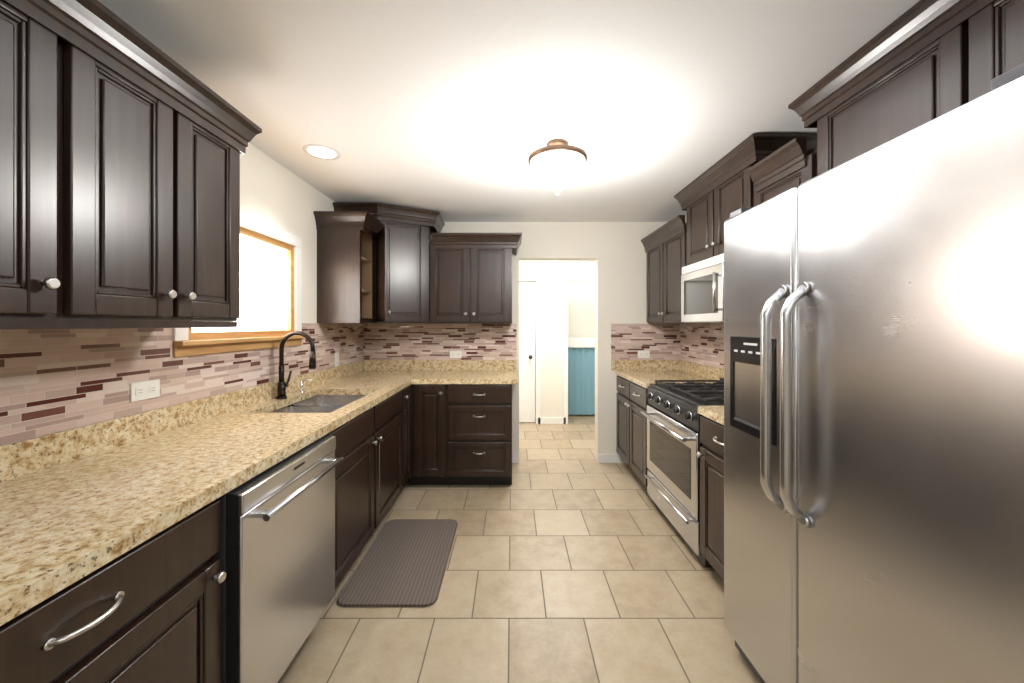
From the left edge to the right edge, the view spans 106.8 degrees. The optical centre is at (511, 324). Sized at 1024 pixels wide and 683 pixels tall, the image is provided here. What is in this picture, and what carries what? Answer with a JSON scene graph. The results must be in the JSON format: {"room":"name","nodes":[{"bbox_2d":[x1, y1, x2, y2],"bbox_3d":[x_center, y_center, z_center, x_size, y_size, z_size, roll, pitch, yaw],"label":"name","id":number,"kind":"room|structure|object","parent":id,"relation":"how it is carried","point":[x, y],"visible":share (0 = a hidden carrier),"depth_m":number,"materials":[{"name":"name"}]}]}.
{"room":"kitchen","nodes":[
{"label":"kitchen","id":0,"kind":"room"},
{"bbox_2d":[173,142,362,357],"bbox_3d":[-1.540,0.170,1.100,0.140,2.380,5.600,0,0,0],"label":"wall","id":1,"kind":"structure","parent":0,"point":[274,193],"depth_m":2.48,"materials":[{"name":"paint"}]},
{"bbox_2d":[0,0,107,323],"bbox_3d":[-1.296,-0.402,0.794,0.345,0.775,0.465,0,0,0],"label":"upper cabinet","id":2,"kind":"object","parent":1,"relation":"attached to","point":[54,59],"depth_m":0.93,"materials":[{"name":"brown wood"}]},
{"bbox_2d":[108,32,247,323],"bbox_3d":[-1.296,-0.402,1.234,0.345,0.775,0.702,0,0,0],"label":"upper cabinet","id":3,"kind":"object","parent":1,"relation":"attached to","point":[123,145],"depth_m":1.24,"materials":[{"name":"brown wood"}]},
{"bbox_2d":[0,323,363,444],"bbox_3d":[-1.467,0.165,2.030,0.006,0.358,3.460,0,0,0],"label":"backsplash","id":4,"kind":"structure","parent":1,"relation":"attached to","point":[54,380],"depth_m":1.40,"materials":[{"name":"tile"}]},
{"bbox_2d":[130,379,159,401],"bbox_3d":[-1.459,0.260,1.515,0.008,0.072,0.118,0,0,0],"label":"electrical outlet","id":5,"kind":"object","parent":4,"relation":"attached to","point":[143,390],"visible":1,"depth_m":1.51,"materials":[{"name":"white plastic"}]},
{"bbox_2d":[335,352,338,366],"bbox_3d":[-1.459,0.290,3.170,0.008,0.118,0.072,0,0,0],"label":"electrical outlet","id":6,"kind":"object","parent":4,"relation":"attached to","point":[336,359],"visible":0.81,"depth_m":3.16,"materials":[{"name":"white plastic"}]},
{"bbox_2d":[173,213,304,356],"bbox_3d":[-1.510,-0.230,2.135,0.180,0.740,0.990,0,0,0],"label":"window","id":7,"kind":"structure","parent":1,"relation":"in","point":[284,296],"depth_m":2.35,"materials":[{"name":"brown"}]},
{"bbox_2d":[333,210,368,322],"bbox_3d":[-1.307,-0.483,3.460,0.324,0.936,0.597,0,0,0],"label":"upper cabinet","id":8,"kind":"object","parent":1,"relation":"attached to","point":[350,227],"depth_m":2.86,"materials":[{"name":"brown wood"}]},
{"bbox_2d":[98,0,919,221],"bbox_3d":[0.100,-1.070,2.200,3.420,0.100,8.080,0,0,0],"label":"ceiling","id":9,"kind":"structure","parent":0,"point":[455,110],"depth_m":1.60,"materials":[{"name":"paint"}]},
{"bbox_2d":[303,144,339,159],"bbox_3d":[-1.120,-1.017,2.240,0.196,0.006,0.196,0,0,0],"label":"recessed light","id":10,"kind":"object","parent":9,"relation":"in","point":[322,152],"visible":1,"depth_m":2.24,"materials":[{"name":"white"}]},
{"bbox_2d":[528,139,586,195],"bbox_3d":[0.256,-0.874,2.140,0.332,0.292,0.332,0,0,0],"label":"ceiling light fixture","id":11,"kind":"object","parent":9,"relation":"attached to","point":[557,165],"visible":1,"depth_m":2.04,"materials":[{"name":"white glass"}]},
{"bbox_2d":[278,414,760,682],"bbox_3d":[0.100,1.410,2.200,3.420,0.100,8.080,0,0,0],"label":"floor","id":12,"kind":"structure","parent":0,"point":[571,559],"depth_m":1.89,"materials":[{"name":"tile"}]},
{"bbox_2d":[0,498,225,682],"bbox_3d":[-1.131,0.923,0.739,0.677,0.874,0.718,0,0,0],"label":"base cabinet","id":13,"kind":"object","parent":12,"relation":"on","point":[148,610],"visible":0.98,"depth_m":0.85,"materials":[{"name":"brown wood"}]},
{"bbox_2d":[218,435,343,682],"bbox_3d":[-1.087,0.926,1.405,0.706,0.868,0.598,0,0,0],"label":"dishwasher","id":14,"kind":"object","parent":12,"relation":"on","point":[276,554],"visible":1,"depth_m":1.27,"materials":[{"name":"grey metal"}]},
{"bbox_2d":[287,387,406,588],"bbox_3d":[-1.149,0.923,2.337,0.640,0.874,1.252,0,0,0],"label":"base cabinet","id":15,"kind":"object","parent":12,"relation":"on","point":[372,473],"depth_m":2.17,"materials":[{"name":"brown wood"}]},
{"bbox_2d":[337,519,456,606],"bbox_3d":[-0.615,1.351,2.230,0.490,0.015,0.800,0,0,0],"label":"kitchen mat","id":16,"kind":"object","parent":12,"relation":"on","point":[403,563],"visible":0.98,"depth_m":2.12,"materials":[{"name":"rubber"}]},
{"bbox_2d":[407,385,410,484],"bbox_3d":[-1.149,0.923,2.989,0.640,0.874,0.339,0,0,0],"label":"base cabinet","id":17,"kind":"object","parent":12,"relation":"on","point":[409,387],"depth_m":3.07,"materials":[{"name":"brown wood"}]},
{"bbox_2d":[356,360,407,363],"bbox_3d":[-1.139,0.415,3.425,0.420,0.140,0.669,0,0,0],"label":"countertop","id":18,"kind":"structure","parent":17,"relation":"on","point":[362,361],"depth_m":3.74,"materials":[{"name":"stone"}]},
{"bbox_2d":[411,384,511,484],"bbox_3d":[-0.435,0.923,3.415,0.868,0.874,0.687,0,0,0],"label":"base cabinet","id":19,"kind":"object","parent":12,"relation":"on","point":[433,434],"depth_m":3.12,"materials":[{"name":"brown wood"}]},
{"bbox_2d":[0,360,415,625],"bbox_3d":[-1.139,0.415,2.059,0.660,0.140,3.399,0,0,0],"label":"countertop","id":20,"kind":"structure","parent":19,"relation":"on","point":[77,503],"depth_m":1.16,"materials":[{"name":"stone"}]},
{"bbox_2d":[276,331,315,398],"bbox_3d":[-1.306,0.240,2.321,0.238,0.407,0.102,0,0,0],"label":"faucet","id":21,"kind":"object","parent":20,"relation":"on","point":[282,385],"visible":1,"depth_m":2.29,"materials":[{"name":"black metal"}]},
{"bbox_2d":[298,379,312,392],"bbox_3d":[-1.360,0.399,2.500,0.091,0.091,0.040,0,0,0],"label":"soap dispenser","id":22,"kind":"object","parent":20,"relation":"on","point":[301,387],"visible":1,"depth_m":2.49,"materials":[{"name":"silver metal"}]},
{"bbox_2d":[269,395,365,412],"bbox_3d":[-1.135,0.586,2.280,0.460,0.200,0.740,0,0,0],"label":"double-bowl sink","id":23,"kind":"object","parent":20,"relation":"in","point":[323,404],"visible":0.08,"depth_m":2.52,"materials":[{"name":"silver metal"}]},
{"bbox_2d":[416,360,516,383],"bbox_3d":[-0.382,0.415,3.425,0.854,0.140,0.669,0,0,0],"label":"countertop","id":24,"kind":"structure","parent":19,"relation":"on","point":[427,371],"depth_m":3.60,"materials":[{"name":"stone"}]},
{"bbox_2d":[616,375,650,486],"bbox_3d":[1.331,0.923,3.332,0.677,0.874,0.854,0,0,0],"label":"base cabinet","id":25,"kind":"object","parent":12,"relation":"on","point":[632,403],"visible":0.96,"depth_m":3.26,"materials":[{"name":"brown wood"}]},
{"bbox_2d":[611,360,723,387],"bbox_3d":[1.325,0.415,3.331,0.689,0.140,0.856,0,0,0],"label":"countertop","id":26,"kind":"structure","parent":25,"relation":"on","point":[644,373],"depth_m":3.49,"materials":[{"name":"stone"}]},
{"bbox_2d":[640,378,723,567],"bbox_3d":[1.306,0.880,2.500,0.688,0.960,0.794,0,0,0],"label":"gas range","id":27,"kind":"object","parent":12,"relation":"on","point":[674,443],"visible":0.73,"depth_m":2.39,"materials":[{"name":"silver metal"}]},
{"bbox_2d":[696,415,723,579],"bbox_3d":[1.331,0.923,1.855,0.677,0.874,0.480,0,0,0],"label":"base cabinet","id":28,"kind":"object","parent":12,"relation":"on","point":[710,454],"visible":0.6,"depth_m":1.96,"materials":[{"name":"brown wood"}]},
{"bbox_2d":[698,406,723,424],"bbox_3d":[1.347,0.415,1.856,0.645,0.140,0.482,0,0,0],"label":"countertop","id":29,"kind":"structure","parent":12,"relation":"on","point":[715,413],"depth_m":1.98,"materials":[{"name":"stone"}]},
{"bbox_2d":[724,63,1023,682],"bbox_3d":[1.225,0.448,1.110,0.830,1.825,0.976,0,0,0],"label":"refrigerator","id":30,"kind":"object","parent":12,"relation":"on","point":[874,415],"visible":1,"depth_m":0.90,"materials":[{"name":"grey metal"}]},
{"bbox_2d":[363,222,680,461],"bbox_3d":[0.100,0.170,3.830,3.140,2.380,0.140,0,0,0],"label":"wall","id":31,"kind":"structure","parent":0,"point":[615,252],"depth_m":3.76,"materials":[{"name":"paint"}]},
{"bbox_2d":[369,206,444,322],"bbox_3d":[-0.923,-0.483,3.449,0.482,0.936,0.620,0,0,0],"label":"upper cabinet","id":32,"kind":"object","parent":31,"relation":"attached to","point":[377,262],"depth_m":3.28,"materials":[{"name":"brown wood"}]},
{"bbox_2d":[364,324,516,359],"bbox_3d":[-0.709,0.165,3.757,1.508,0.358,0.006,0,0,0],"label":"backsplash","id":33,"kind":"structure","parent":31,"relation":"attached to","point":[435,341],"depth_m":3.75,"materials":[{"name":"tile"}]},
{"bbox_2d":[450,351,461,357],"bbox_3d":[-0.555,0.290,3.749,0.118,0.072,0.008,0,0,0],"label":"electrical outlet","id":34,"kind":"object","parent":33,"relation":"attached to","point":[455,354],"visible":1,"depth_m":3.75,"materials":[{"name":"white plastic"}]},
{"bbox_2d":[437,238,512,322],"bbox_3d":[-0.377,-0.390,3.586,0.754,0.750,0.345,0,0,0],"label":"upper cabinet","id":35,"kind":"object","parent":31,"relation":"attached to","point":[474,275],"depth_m":3.42,"materials":[{"name":"brown wood"}]},
{"bbox_2d":[598,454,625,462],"bbox_3d":[1.260,1.318,3.754,0.820,0.085,0.012,0,0,0],"label":"baseboard","id":36,"kind":"structure","parent":31,"relation":"attached to","point":[610,458],"depth_m":3.75,"materials":[{"name":"white wood"}]},
{"bbox_2d":[519,261,594,421],"bbox_3d":[0.460,0.170,5.290,2.420,2.380,0.100,0,0,0],"label":"wall","id":37,"kind":"structure","parent":0,"point":[581,307],"depth_m":5.22,"materials":[{"name":"paint"}]},
{"bbox_2d":[519,281,534,421],"bbox_3d":[-0.070,0.373,5.246,0.790,1.957,0.127,0,0,0],"label":"hall door","id":38,"kind":"structure","parent":37,"relation":"in","point":[526,351],"depth_m":5.27,"materials":[{"name":"white wood"}]},
{"bbox_2d":[519,276,594,423],"bbox_3d":[0.460,0.345,5.234,2.420,2.030,0.012,0,0,0],"label":"door frame","id":39,"kind":"structure","parent":37,"relation":"attached to","point":[539,420],"depth_m":5.23,"materials":[{"name":"white wood"}]},
{"bbox_2d":[568,337,594,346],"bbox_3d":[1.145,0.265,5.885,0.748,0.130,0.590,0,0,0],"label":"closet shelf","id":40,"kind":"object","parent":37,"relation":"attached to","point":[581,341],"visible":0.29,"depth_m":5.59,"materials":[{"name":"white wood"}]},
{"bbox_2d":[568,347,594,414],"bbox_3d":[1.145,0.831,5.640,0.740,0.998,0.036,0,0,0],"label":"curtain","id":41,"kind":"object","parent":40,"relation":"hanging from","point":[581,380],"visible":0.46,"depth_m":5.64,"materials":[{"name":"blue fabric"}]},
{"bbox_3d":[1.740,0.170,2.270,0.140,2.380,7.940,0,0,0],"label":"wall","id":42,"kind":"structure","parent":0,"visible":0},
{"bbox_2d":[645,220,684,322],"bbox_3d":[1.496,-0.402,3.331,0.345,0.775,0.857,0,0,0],"label":"upper cabinet","id":43,"kind":"object","parent":42,"relation":"attached to","point":[665,254],"depth_m":3.28,"materials":[{"name":"brown wood"}]},
{"bbox_2d":[611,323,723,368],"bbox_3d":[1.325,0.223,2.690,0.690,0.474,2.140,0,0,0],"label":"backsplash","id":44,"kind":"structure","parent":42,"relation":"attached to","point":[701,343],"depth_m":3.75,"materials":[{"name":"tile"}]},
{"bbox_2d":[638,351,649,357],"bbox_3d":[1.300,0.290,3.749,0.118,0.072,0.008,0,0,0],"label":"outlet","id":45,"kind":"object","parent":44,"relation":"attached to","point":[643,354],"visible":1,"depth_m":3.75,"materials":[{"name":"white plastic"}]},
{"bbox_2d":[681,148,796,265],"bbox_3d":[1.496,-0.701,2.500,0.345,0.523,0.799,0,0,0],"label":"upper cabinet","id":46,"kind":"object","parent":42,"relation":"attached to","point":[707,208],"depth_m":2.44,"materials":[{"name":"brown wood"}]},
{"bbox_2d":[681,253,723,322],"bbox_3d":[1.457,-0.228,2.500,0.424,0.423,0.796,0,0,0],"label":"over-the-range microwave","id":47,"kind":"object","parent":46,"relation":"attached to","point":[702,291],"visible":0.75,"depth_m":2.56,"materials":[{"name":"silver metal"}]},
{"bbox_2d":[749,140,812,207],"bbox_3d":[1.496,-0.402,1.882,0.345,0.775,0.434,0,0,0],"label":"upper cabinet","id":48,"kind":"object","parent":42,"relation":"attached to","point":[796,169],"depth_m":1.86,"materials":[{"name":"brown wood"}]},
{"bbox_2d":[809,0,1023,177],"bbox_3d":[1.496,-0.731,1.111,0.345,0.462,1.104,0,0,0],"label":"upper cabinet","id":49,"kind":"object","parent":42,"relation":"attached to","point":[919,63],"depth_m":1.23,"materials":[{"name":"brown wood"}]},
{"label":"outside","id":50,"kind":"structure","parent":0,"visible":0},
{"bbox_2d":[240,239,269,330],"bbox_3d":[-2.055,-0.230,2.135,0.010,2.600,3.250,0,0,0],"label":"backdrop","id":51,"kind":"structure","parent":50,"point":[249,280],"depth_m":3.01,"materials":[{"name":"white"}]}
]}

